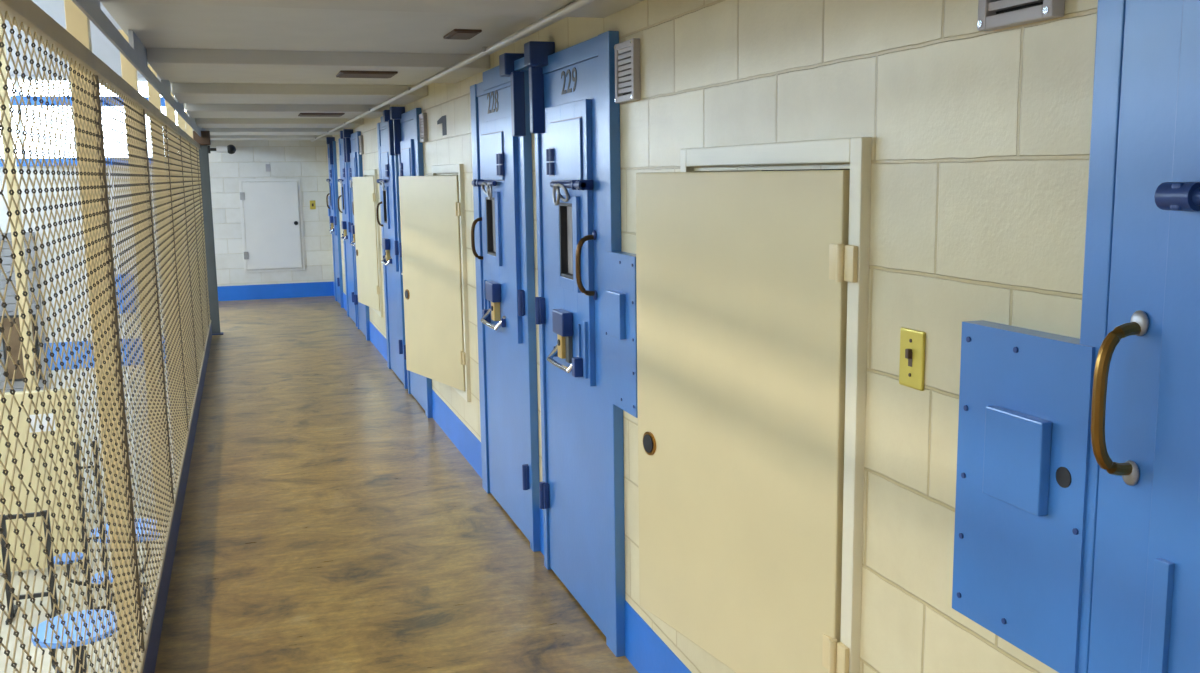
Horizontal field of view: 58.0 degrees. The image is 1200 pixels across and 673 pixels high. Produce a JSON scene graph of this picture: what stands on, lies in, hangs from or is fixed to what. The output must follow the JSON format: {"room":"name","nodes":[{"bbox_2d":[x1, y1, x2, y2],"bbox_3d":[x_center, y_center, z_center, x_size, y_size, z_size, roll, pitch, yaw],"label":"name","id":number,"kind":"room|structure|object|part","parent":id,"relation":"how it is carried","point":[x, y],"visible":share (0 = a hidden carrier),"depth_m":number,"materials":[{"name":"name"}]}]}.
{"room":"prison interior","nodes":[
{"label":"prison interior","id":0,"kind":"room"},
{"bbox_2d":[0,506,157,672],"bbox_3d":[-5.235,3.966,3.969,7.024,0.100,21.650,-4,9,-18],"label":"floor","id":1,"kind":"structure","parent":0,"point":[38,587],"depth_m":11.13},
{"bbox_2d":[0,16,36,390],"bbox_3d":[-6.960,-0.982,12.967,0.180,7.050,0.180,-4,9,-18],"label":"column","id":2,"kind":"structure","parent":1,"relation":"on","point":[2,91],"depth_m":12.86,"materials":[{"name":"beige paint"}]},
{"bbox_2d":[0,510,60,624],"bbox_3d":[-5.820,2.312,11.034,0.456,1.080,0.450,-4,9,-18],"label":"rack","id":3,"kind":"object","parent":1,"relation":"on","point":[14,608],"visible":0.58,"depth_m":10.99,"materials":[{"name":"black metal"}]},
{"bbox_2d":[0,388,89,572],"bbox_3d":[-6.447,1.649,12.139,1.170,2.080,0.180,-4,9,-18],"label":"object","id":4,"kind":"structure","parent":1,"relation":"on","point":[22,429],"depth_m":12.12,"materials":[{"name":"beige paint"}]},
{"bbox_2d":[29,413,55,432],"bbox_3d":[-6.213,0.961,12.049,0.260,0.200,0.006,-4,9,-18],"label":"paper notice","id":5,"kind":"object","parent":4,"relation":"attached to","point":[44,422],"visible":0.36,"depth_m":12.05,"materials":[{"name":"white paper"}]},
{"bbox_2d":[31,609,116,672],"bbox_3d":[-4.327,2.764,9.017,1.177,0.745,1.177,-1,9,-1],"label":"round table","id":6,"kind":"object","parent":1,"relation":"on","point":[42,626],"visible":0.32,"depth_m":8.93,"materials":[{"name":"blue metal"}]},
{"bbox_3d":[-4.557,2.841,9.254,0.642,0.332,0.044,7,12,43],"label":"stool arm","id":7,"kind":"part","parent":6,"relation":"part of","materials":[{"name":"metal"}]},
{"bbox_2d":[74,440,111,636],"bbox_3d":[-4.850,1.957,10.375,0.200,1.950,0.040,-4,9,-18],"label":"ladder","id":8,"kind":"object","parent":1,"relation":"on","point":[93,442],"visible":0.35,"depth_m":10.34,"materials":[{"name":"metal"}]},
{"bbox_3d":[-4.926,1.962,10.350,0.040,1.950,0.040,-4,9,-18],"label":"rail","id":9,"kind":"part","parent":8,"relation":"part of","materials":[{"name":"metal"}]},
{"bbox_3d":[-4.774,1.952,10.399,0.040,1.950,0.040,-4,9,-18],"label":"rail","id":10,"kind":"part","parent":8,"relation":"part of","materials":[{"name":"metal"}]},
{"bbox_2d":[53,518,159,601],"bbox_3d":[-5.008,2.399,11.504,1.177,0.745,1.177,6,11,40],"label":"stools","id":11,"kind":"object","parent":1,"relation":"on","point":[107,526],"visible":0.2,"depth_m":11.45,"materials":[{"name":"blue metal"}]},
{"bbox_3d":[-5.627,2.344,11.443,0.300,0.030,0.300,6,11,40],"label":"stool seat","id":12,"kind":"part","parent":11,"relation":"part of","materials":[{"name":"blue metal"}]},
{"bbox_3d":[-5.327,2.514,11.494,0.642,0.332,0.044,-2,9,-5],"label":"stool arm","id":13,"kind":"part","parent":11,"relation":"part of","materials":[{"name":"metal"}]},
{"bbox_3d":[-4.958,2.418,10.882,0.300,0.030,0.300,6,11,40],"label":"stool seat","id":14,"kind":"part","parent":11,"relation":"part of","materials":[{"name":"blue metal"}]},
{"bbox_3d":[-5.034,2.459,11.836,0.044,0.332,0.642,-2,9,-5],"label":"stool arm","id":15,"kind":"part","parent":11,"relation":"part of","materials":[{"name":"metal"}]},
{"bbox_3d":[-5.061,2.236,12.104,0.300,0.030,0.300,6,11,40],"label":"stool seat","id":16,"kind":"part","parent":11,"relation":"part of","materials":[{"name":"blue ceramic"}]},
{"bbox_2d":[0,76,333,511],"bbox_3d":[-7.867,-1.090,13.766,8.662,7.050,0.200,-4,9,-18],"label":"wall","id":17,"kind":"structure","parent":0,"point":[304,160],"depth_m":14.51,"materials":[{"name":"white paint"}]},
{"bbox_2d":[0,232,48,392],"bbox_3d":[-7.653,-0.266,13.814,0.940,2.100,0.070,-4,9,-18],"label":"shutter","id":18,"kind":"object","parent":17,"relation":"attached to","point":[6,251],"visible":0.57,"depth_m":13.84,"materials":[{"name":"grey metal"}]},
{"bbox_2d":[0,314,40,380],"bbox_3d":[-7.448,0.146,13.913,0.400,0.850,0.035,-4,9,-18],"label":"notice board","id":19,"kind":"object","parent":18,"relation":"attached to","point":[14,343],"visible":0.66,"depth_m":13.88,"materials":[{"name":"wood"}]},
{"bbox_2d":[0,76,76,166],"bbox_3d":[-7.290,-2.704,13.616,1.300,1.110,0.120,-4,9,-18],"label":"window","id":20,"kind":"structure","parent":17,"relation":"in","point":[16,116],"depth_m":13.71,"materials":[{"name":"white glass"}]},
{"bbox_3d":[-7.283,-2.204,13.692,1.300,0.100,0.120,-4,9,-18],"label":"blue sill","id":21,"kind":"part","parent":20,"relation":"part of","materials":[{"name":"paint"}]},
{"bbox_2d":[3,0,148,76],"bbox_3d":[-8.647,-3.841,12.972,7.024,1.349,0.051,-4,9,-18],"label":"window","id":22,"kind":"structure","parent":17,"relation":"attached to","point":[102,47],"depth_m":13.56,"materials":[{"name":"white glass"}]},
{"bbox_2d":[1,337,192,370],"bbox_3d":[-6.551,0.224,14.284,2.724,0.360,0.013,-4,9,-18],"label":"trim","id":23,"kind":"structure","parent":17,"relation":"attached to","point":[48,356],"depth_m":14.18,"materials":[{"name":"blue paint"}]},
{"bbox_2d":[114,274,135,314],"bbox_3d":[-6.333,-0.550,14.234,0.430,0.540,0.030,-4,9,-18],"label":"wall panel","id":24,"kind":"object","parent":17,"relation":"attached to","point":[118,290],"visible":0.08,"depth_m":14.24,"materials":[{"name":"blue paint"}]},
{"bbox_2d":[99,78,185,164],"bbox_3d":[-5.999,-2.785,14.035,1.300,1.110,0.120,-4,9,-18],"label":"window","id":25,"kind":"structure","parent":17,"relation":"in","point":[142,82],"depth_m":14.02,"materials":[{"name":"white glass"}]},
{"bbox_3d":[-5.992,-2.286,14.110,1.300,0.100,0.120,-4,9,-18],"label":"blue sill","id":26,"kind":"part","parent":25,"relation":"part of","materials":[{"name":"paint"}]},
{"bbox_2d":[266,164,270,171],"bbox_3d":[-4.481,-2.277,14.609,0.060,0.100,0.011,-4,9,-18],"label":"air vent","id":27,"kind":"object","parent":17,"relation":"in","point":[267,165],"visible":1,"depth_m":14.61,"materials":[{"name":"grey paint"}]},
{"bbox_2d":[239,179,304,271],"bbox_3d":[-4.452,-1.509,14.710,0.800,1.250,0.050,-4,9,-18],"label":"hatch","id":28,"kind":"object","parent":17,"relation":"attached to","point":[273,225],"visible":1,"depth_m":14.70,"materials":[{"name":"white metal"}]},
{"bbox_2d":[217,281,333,300],"bbox_3d":[-4.488,-0.620,14.853,1.624,0.200,0.005,-4,9,-18],"label":"baseboard","id":29,"kind":"structure","parent":17,"relation":"attached to","point":[311,289],"depth_m":14.86,"materials":[{"name":"blue paint"}]},
{"bbox_2d":[310,200,315,208],"bbox_3d":[-3.944,-1.806,14.854,0.076,0.120,0.016,-4,9,-18],"label":"wall plate","id":30,"kind":"object","parent":17,"relation":"attached to","point":[312,203],"visible":1,"depth_m":14.85,"materials":[{"name":"gold metal"}]},
{"bbox_2d":[99,0,643,139],"bbox_3d":[-1.526,-1.471,6.007,1.748,0.163,18.650,-4,9,-18],"label":"ceiling","id":31,"kind":"structure","parent":0,"point":[244,69],"depth_m":4.71,"materials":[{"name":"grey paint"}]},
{"bbox_2d":[72,0,201,136],"bbox_3d":[-2.295,-1.321,5.665,0.019,0.133,18.448,-4,9,-18],"label":"beam","id":32,"kind":"structure","parent":31,"relation":"attached to","point":[135,52],"depth_m":4.10,"materials":[{"name":"grey metal"}]},
{"bbox_2d":[298,113,344,116],"bbox_3d":[-2.224,-1.768,8.631,0.340,0.013,0.320,-4,9,-18],"label":"ceiling vent","id":33,"kind":"object","parent":31,"relation":"in","point":[300,114],"visible":1,"depth_m":8.54,"materials":[{"name":"metal"}]},
{"bbox_2d":[300,114,342,116],"bbox_3d":[-2.224,-1.766,8.631,0.310,0.009,0.290,-4,9,-18],"label":"grille","id":34,"kind":"object","parent":33,"relation":"attached to","point":[301,115],"depth_m":8.60,"materials":[{"name":"metal"}]},
{"bbox_2d":[336,71,397,77],"bbox_3d":[-1.141,-1.279,5.286,0.270,0.013,0.260,-4,9,-18],"label":"ceiling vent","id":35,"kind":"object","parent":31,"relation":"in","point":[342,74],"visible":1,"depth_m":5.21,"materials":[{"name":"metal"}]},
{"bbox_2d":[339,73,393,77],"bbox_3d":[-1.141,-1.277,5.286,0.240,0.009,0.230,-4,9,-18],"label":"grille","id":36,"kind":"object","parent":35,"relation":"attached to","point":[341,75],"depth_m":5.26,"materials":[{"name":"metal"}]},
{"bbox_2d":[311,0,595,141],"bbox_3d":[-1.051,-1.395,6.097,0.044,0.026,18.300,-4,9,-18],"label":"conduit","id":37,"kind":"object","parent":31,"relation":"attached to","point":[577,4],"visible":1,"depth_m":4.17,"materials":[{"name":"metal"}]},
{"bbox_2d":[443,29,481,39],"bbox_3d":[-0.550,-1.206,4.323,0.110,0.013,0.240,-4,9,-18],"label":"ceiling vent","id":38,"kind":"object","parent":31,"relation":"in","point":[459,34],"visible":1,"depth_m":4.27,"materials":[{"name":"brown metal"}]},
{"bbox_2d":[448,32,477,39],"bbox_3d":[-0.550,-1.204,4.323,0.080,0.009,0.210,-4,9,-18],"label":"grille","id":39,"kind":"object","parent":38,"relation":"attached to","point":[451,35],"depth_m":4.30,"materials":[{"name":"brown metal"}]},
{"bbox_2d":[145,296,637,672],"bbox_3d":[-1.547,0.835,6.337,1.763,0.220,18.650,-4,9,-18],"label":"floor","id":40,"kind":"structure","parent":0,"point":[329,524],"depth_m":4.97,"materials":[{"name":"brown concrete"}]},
{"bbox_2d":[0,0,211,672],"bbox_3d":[-2.339,-0.344,5.811,0.104,2.290,11.380,-4,9,-18],"label":"fence","id":41,"kind":"object","parent":40,"relation":"on","point":[139,628],"visible":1,"depth_m":3.24,"materials":[{"name":"beige metal"}]},
{"bbox_3d":[-0.750,0.416,1.175,0.008,1.764,1.446,-4,9,-18],"label":"wire panel","id":42,"kind":"part","parent":41,"relation":"part of","materials":[{"name":"beige metal"}]},
{"bbox_3d":[-1.242,0.201,2.650,0.008,1.764,1.626,-4,9,-18],"label":"wire panel","id":43,"kind":"part","parent":41,"relation":"part of","materials":[{"name":"metal"}]},
{"bbox_3d":[-2.319,-1.153,5.699,0.038,0.047,11.380,-4,9,-18],"label":"rail","id":44,"kind":"part","parent":41,"relation":"part of","materials":[{"name":"beige metal"}]},
{"bbox_3d":[-1.561,0.007,3.408,0.060,2.290,0.060,-4,9,-18],"label":"fence post","id":45,"kind":"part","parent":41,"relation":"part of","materials":[{"name":"beige metal"}]},
{"bbox_3d":[-1.756,-0.024,4.193,0.008,1.764,1.590,-4,9,-18],"label":"wire panel","id":46,"kind":"part","parent":41,"relation":"part of","materials":[{"name":"metal"}]},
{"bbox_3d":[-2.071,-0.216,4.939,0.060,2.290,0.060,-4,9,-18],"label":"fence post","id":47,"kind":"part","parent":41,"relation":"part of","materials":[{"name":"beige metal"}]},
{"bbox_3d":[-2.541,-0.422,6.349,0.060,2.290,0.060,-4,9,-18],"label":"fence post","id":48,"kind":"part","parent":41,"relation":"part of","materials":[{"name":"beige metal"}]},
{"bbox_3d":[-2.250,-0.241,5.674,0.008,1.764,1.482,-4,9,-18],"label":"wire panel","id":49,"kind":"part","parent":41,"relation":"part of","materials":[{"name":"metal"}]},
{"bbox_3d":[-2.297,0.618,5.965,0.030,0.024,11.380,-4,9,-18],"label":"rail","id":50,"kind":"part","parent":41,"relation":"part of","materials":[{"name":"beige metal"}]},
{"bbox_3d":[-3.027,-0.635,7.805,0.060,2.290,0.060,-4,9,-18],"label":"fence post","id":51,"kind":"part","parent":41,"relation":"part of","materials":[{"name":"beige metal"}]},
{"bbox_3d":[-2.725,-0.449,7.101,0.008,1.764,1.518,-4,9,-18],"label":"wire panel","id":52,"kind":"part","parent":41,"relation":"part of","materials":[{"name":"metal"}]},
{"bbox_3d":[-3.512,-0.847,9.262,0.060,2.290,0.060,-4,9,-18],"label":"fence post","id":53,"kind":"part","parent":41,"relation":"part of","materials":[{"name":"beige metal"}]},
{"bbox_3d":[-3.211,-0.662,8.557,0.008,1.764,1.518,-4,9,-18],"label":"wire panel","id":54,"kind":"part","parent":41,"relation":"part of","materials":[{"name":"beige metal"}]},
{"bbox_3d":[-3.991,-1.057,10.700,0.060,2.290,0.060,-4,9,-18],"label":"fence post","id":55,"kind":"part","parent":41,"relation":"part of","materials":[{"name":"beige metal"}]},
{"bbox_3d":[-3.691,-0.872,9.997,0.008,1.764,1.482,-4,9,-18],"label":"wire panel","id":56,"kind":"part","parent":41,"relation":"part of","materials":[{"name":"beige metal"}]},
{"bbox_3d":[-4.006,-1.010,10.944,0.008,1.764,0.438,-4,9,-18],"label":"wire panel","id":57,"kind":"part","parent":41,"relation":"part of","materials":[{"name":"metal"}]},
{"bbox_2d":[193,131,223,334],"bbox_3d":[-4.136,-1.071,11.342,0.225,2.130,0.178,-4,9,-18],"label":"end post","id":58,"kind":"object","parent":40,"relation":"on","point":[204,140],"visible":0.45,"depth_m":11.32,"materials":[{"name":"grey metal"}]},
{"bbox_3d":[-4.124,-2.038,11.116,0.205,0.130,0.010,-4,9,-18],"label":"box lid","id":59,"kind":"part","parent":58,"relation":"part of","materials":[{"name":"brown metal"}]},
{"bbox_2d":[208,145,235,153],"bbox_3d":[-3.931,-1.947,11.261,0.275,0.100,0.100,-4,9,-18],"label":"security camera","id":60,"kind":"object","parent":58,"relation":"attached to","point":[231,149],"visible":1,"depth_m":11.24,"materials":[{"name":"white plastic"}]},
{"bbox_2d":[327,0,1097,672],"bbox_3d":[-0.562,-0.425,6.481,0.651,2.200,18.650,-4,9,-18],"label":"wall","id":61,"kind":"structure","parent":0,"point":[980,153],"depth_m":2.03,"materials":[{"name":"beige paint"}]},
{"bbox_2d":[326,137,343,307],"bbox_3d":[-3.484,-1.493,14.073,0.100,2.132,1.143,-4,9,-18],"label":"door","id":62,"kind":"structure","parent":61,"relation":"in","point":[332,200],"depth_m":13.70,"materials":[{"name":"blue metal"}]},
{"bbox_3d":[-3.592,-1.625,14.475,0.041,0.498,0.285,-4,9,-18],"label":"lock plate","id":63,"kind":"part","parent":62,"relation":"part of","materials":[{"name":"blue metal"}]},
{"bbox_3d":[-3.437,-1.803,13.913,0.020,0.980,0.505,-4,9,-18],"label":"plate","id":64,"kind":"part","parent":62,"relation":"part of","materials":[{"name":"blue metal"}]},
{"bbox_3d":[-3.407,-1.424,13.954,0.017,2.005,0.740,-4,9,-18],"label":"door","id":65,"kind":"part","parent":62,"relation":"part of","materials":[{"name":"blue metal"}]},
{"bbox_2d":[338,131,356,326],"bbox_3d":[-2.863,-1.222,12.210,0.100,2.132,1.203,-4,9,-18],"label":"door","id":66,"kind":"structure","parent":61,"relation":"in","point":[347,236],"depth_m":12.17,"materials":[{"name":"blue metal"}]},
{"bbox_3d":[-2.999,-1.533,12.527,0.071,0.211,0.018,-4,9,-18],"label":"pull handle","id":67,"kind":"part","parent":66,"relation":"part of","materials":[{"name":"brown metal"}]},
{"bbox_2d":[341,221,346,228],"bbox_3d":[-2.900,-1.261,12.259,0.042,0.087,0.154,-4,9,-18],"label":"hood","id":68,"kind":"object","parent":66,"relation":"attached to","point":[344,223],"depth_m":12.19,"materials":[{"name":"blue metal"}]},
{"bbox_3d":[-2.861,-1.550,12.184,0.020,0.980,0.673,-4,9,-18],"label":"plate","id":69,"kind":"part","parent":66,"relation":"part of","materials":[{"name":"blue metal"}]},
{"bbox_2d":[343,129,369,340],"bbox_3d":[-2.527,-1.074,11.201,0.100,2.132,0.930,-4,9,-18],"label":"door","id":70,"kind":"structure","parent":61,"relation":"in","point":[353,156],"depth_m":11.20,"materials":[{"name":"blue metal"}]},
{"bbox_2d":[351,225,354,233],"bbox_3d":[-2.546,-1.106,11.198,0.042,0.087,0.135,-4,9,-18],"label":"hood","id":71,"kind":"object","parent":70,"relation":"attached to","point":[352,226],"depth_m":11.14,"materials":[{"name":"blue metal"}]},
{"bbox_3d":[-2.521,-1.401,11.164,0.020,0.980,0.515,-4,9,-18],"label":"plate","id":72,"kind":"part","parent":70,"relation":"part of","materials":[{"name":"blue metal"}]},
{"bbox_3d":[-2.505,-1.029,11.249,0.017,2.005,0.755,-4,9,-18],"label":"door","id":73,"kind":"part","parent":70,"relation":"part of","materials":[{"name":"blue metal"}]},
{"bbox_2d":[358,135,363,153],"bbox_3d":[-2.334,-1.871,10.569,0.027,0.180,0.170,-4,9,-18],"label":"air vent","id":74,"kind":"object","parent":61,"relation":"in","point":[361,150],"visible":1,"depth_m":10.50,"materials":[{"name":"silver metal"}]},
{"bbox_2d":[352,169,383,317],"bbox_3d":[-2.162,-0.884,10.089,0.155,1.322,0.912,-4,9,-18],"label":"access hatch","id":75,"kind":"object","parent":61,"relation":"attached to","point":[365,189],"visible":0.89,"depth_m":10.00,"materials":[{"name":"beige metal"}]},
{"bbox_3d":[-2.109,-0.888,10.106,0.042,1.322,0.912,-4,9,-18],"label":"frame","id":76,"kind":"part","parent":75,"relation":"part of","materials":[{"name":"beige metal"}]},
{"bbox_2d":[376,110,407,388],"bbox_3d":[-1.689,-0.707,8.687,0.100,2.132,1.203,-4,9,-18],"label":"door","id":77,"kind":"structure","parent":61,"relation":"in","point":[388,180],"depth_m":8.63,"materials":[{"name":"blue metal"}]},
{"bbox_3d":[-1.825,-1.018,9.003,0.071,0.211,0.018,-4,9,-18],"label":"pull handle","id":78,"kind":"part","parent":77,"relation":"part of","materials":[{"name":"brown metal"}]},
{"bbox_2d":[382,238,389,249],"bbox_3d":[-1.725,-0.747,8.735,0.042,0.087,0.154,-4,9,-18],"label":"hood","id":79,"kind":"object","parent":77,"relation":"attached to","point":[386,241],"depth_m":8.67,"materials":[{"name":"blue metal"}]},
{"bbox_3d":[-1.727,-0.617,8.763,0.062,0.068,0.327,-4,9,-18],"label":"tray handle","id":80,"kind":"part","parent":77,"relation":"part of","materials":[{"name":"metal"}]},
{"bbox_3d":[-1.686,-1.036,8.661,0.020,0.980,0.673,-4,9,-18],"label":"plate","id":81,"kind":"part","parent":77,"relation":"part of","materials":[{"name":"blue metal"}]},
{"bbox_3d":[-1.668,-0.663,8.738,0.017,2.005,0.861,-4,9,-18],"label":"door","id":82,"kind":"part","parent":77,"relation":"part of","materials":[{"name":"blue metal"}]},
{"bbox_2d":[390,107,432,417],"bbox_3d":[-1.312,-0.542,7.557,0.100,2.132,1.166,-4,9,-18],"label":"door","id":83,"kind":"structure","parent":61,"relation":"in","point":[408,147],"depth_m":7.55,"materials":[{"name":"blue metal"}]},
{"bbox_3d":[-1.343,-0.885,7.630,0.020,0.980,0.515,-4,9,-18],"label":"plate","id":84,"kind":"part","parent":83,"relation":"part of","materials":[{"name":"metal"}]},
{"bbox_3d":[-1.328,-0.513,7.715,0.017,2.005,0.755,-4,9,-18],"label":"door","id":85,"kind":"part","parent":83,"relation":"part of","materials":[{"name":"metal"}]},
{"bbox_2d":[419,113,427,141],"bbox_3d":[-1.144,-1.349,6.998,0.027,0.180,0.170,-4,9,-18],"label":"air vent","id":86,"kind":"object","parent":61,"relation":"in","point":[422,117],"visible":1,"depth_m":6.93,"materials":[{"name":"silver metal"}]},
{"bbox_2d":[399,164,470,401],"bbox_3d":[-0.978,-0.342,6.380,0.253,1.322,0.912,-4,9,-18],"label":"access hatch","id":87,"kind":"object","parent":61,"relation":"attached to","point":[432,208],"visible":0.94,"depth_m":6.30,"materials":[{"name":"beige metal"}]},
{"bbox_3d":[-0.878,-0.348,6.413,0.042,1.322,0.912,-4,9,-18],"label":"frame","id":88,"kind":"part","parent":87,"relation":"part of","materials":[{"name":"beige metal"}]},
{"bbox_2d":[470,53,539,551],"bbox_3d":[-0.464,-0.171,5.012,0.100,2.132,1.203,-4,9,-18],"label":"door","id":89,"kind":"structure","parent":61,"relation":"in","point":[502,244],"depth_m":4.92,"materials":[{"name":"blue metal"}]},
{"bbox_3d":[-0.600,-0.482,5.329,0.071,0.211,0.018,-4,9,-18],"label":"pull handle","id":90,"kind":"part","parent":89,"relation":"part of","materials":[{"name":"brown metal"}]},
{"bbox_2d":[485,281,500,302],"bbox_3d":[-0.500,-0.210,5.061,0.042,0.087,0.154,-4,9,-18],"label":"hood","id":91,"kind":"object","parent":89,"relation":"attached to","point":[492,288],"depth_m":5.00,"materials":[{"name":"blue metal"}]},
{"bbox_3d":[-0.502,-0.081,5.088,0.062,0.068,0.327,-4,9,-18],"label":"tray handle","id":92,"kind":"part","parent":89,"relation":"part of","materials":[{"name":"metal"}]},
{"bbox_3d":[-0.462,-0.499,4.986,0.020,0.980,0.673,-4,9,-18],"label":"plate","id":93,"kind":"part","parent":89,"relation":"part of","materials":[{"name":"blue metal"}]},
{"bbox_3d":[-0.444,-0.126,5.063,0.017,2.005,0.861,-4,9,-18],"label":"door","id":94,"kind":"part","parent":89,"relation":"part of","materials":[{"name":"blue metal"}]},
{"bbox_2d":[333,281,691,672],"bbox_3d":[-0.825,0.597,6.434,0.005,0.200,18.446,-4,9,-18],"label":"baseboard","id":95,"kind":"structure","parent":61,"relation":"attached to","point":[645,650],"depth_m":3.68,"materials":[{"name":"blue paint"}]},
{"bbox_2d":[524,31,637,656],"bbox_3d":[-0.081,-0.003,3.864,0.100,2.132,1.166,-4,9,-18],"label":"door","id":96,"kind":"structure","parent":61,"relation":"in","point":[586,301],"depth_m":3.82,"materials":[{"name":"blue metal"}]},
{"bbox_3d":[-0.134,0.080,3.984,0.062,0.068,0.289,-4,9,-18],"label":"tray handle","id":97,"kind":"part","parent":96,"relation":"part of","materials":[{"name":"metal"}]},
{"bbox_2d":[552,309,572,336],"bbox_3d":[-0.137,-0.051,3.972,0.042,0.087,0.135,-4,9,-18],"label":"hood","id":98,"kind":"object","parent":96,"relation":"attached to","point":[562,319],"depth_m":3.92,"materials":[{"name":"blue metal"}]},
{"bbox_3d":[-0.112,-0.346,3.937,0.020,0.980,0.515,-4,9,-18],"label":"plate","id":99,"kind":"part","parent":96,"relation":"part of","materials":[{"name":"blue metal"}]},
{"bbox_3d":[-0.097,0.026,4.022,0.017,2.005,0.755,-4,9,-18],"label":"door","id":100,"kind":"part","parent":96,"relation":"part of","materials":[{"name":"blue metal"}]},
{"bbox_3d":[-0.049,-0.240,3.675,0.071,0.211,0.018,-4,9,-18],"label":"pull handle","id":101,"kind":"part","parent":96,"relation":"part of","materials":[{"name":"brown metal"}]},
{"bbox_3d":[0.083,-0.016,3.451,0.041,0.498,0.291,-4,9,-18],"label":"lock plate","id":102,"kind":"part","parent":96,"relation":"part of","materials":[{"name":"blue metal"}]},
{"bbox_2d":[614,38,640,102],"bbox_3d":[0.082,-0.812,3.320,0.027,0.180,0.170,-4,9,-18],"label":"air vent","id":103,"kind":"object","parent":61,"relation":"in","point":[627,53],"visible":1,"depth_m":3.30,"materials":[{"name":"silver metal"}]},
{"bbox_2d":[635,137,871,672],"bbox_3d":[0.323,0.211,2.590,0.182,1.322,0.912,-4,9,-18],"label":"access hatch","id":104,"kind":"object","parent":61,"relation":"attached to","point":[752,286],"visible":0.98,"depth_m":2.47,"materials":[{"name":"beige metal"}]},
{"bbox_2d":[899,327,925,390],"bbox_3d":[0.571,0.041,1.995,0.016,0.109,0.073,-4,9,-18],"label":"light switch","id":105,"kind":"object","parent":61,"relation":"attached to","point":[912,342],"visible":1,"depth_m":1.99,"materials":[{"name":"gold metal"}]},
{"bbox_2d":[977,0,1064,30],"bbox_3d":[0.640,-0.568,1.647,0.027,0.180,0.170,-4,9,-18],"label":"air vent","id":106,"kind":"object","parent":61,"relation":"in","point":[992,14],"visible":1,"depth_m":1.66,"materials":[{"name":"silver metal"}]},
{"bbox_2d":[952,0,1199,672],"bbox_3d":[0.778,0.375,1.275,0.107,2.132,1.190,-4,9,-18],"label":"door","id":107,"kind":"structure","parent":61,"relation":"in","point":[1077,531],"depth_m":1.48,"materials":[{"name":"blue metal"}]},
{"bbox_3d":[0.667,0.240,1.697,0.041,0.498,0.291,-4,9,-18],"label":"lock plate","id":108,"kind":"part","parent":107,"relation":"part of","materials":[{"name":"blue metal"}]},
{"bbox_3d":[0.853,0.416,1.168,0.036,2.080,0.930,-4,9,-18],"label":"frame","id":109,"kind":"part","parent":107,"relation":"part of","materials":[{"name":"blue metal"}]},
{"bbox_3d":[0.686,0.086,1.442,0.071,0.211,0.018,-4,9,-18],"label":"pull handle","id":110,"kind":"part","parent":107,"relation":"part of","materials":[{"name":"gold metal"}]},
{"bbox_3d":[0.848,0.442,1.174,0.026,2.005,0.825,-4,9,-18],"label":"door","id":111,"kind":"part","parent":107,"relation":"part of","materials":[{"name":"blue metal"}]},
{"bbox_3d":[0.823,0.063,1.131,0.020,0.980,0.576,-4,9,-18],"label":"plate","id":112,"kind":"part","parent":107,"relation":"part of","materials":[{"name":"blue metal"}]}
]}

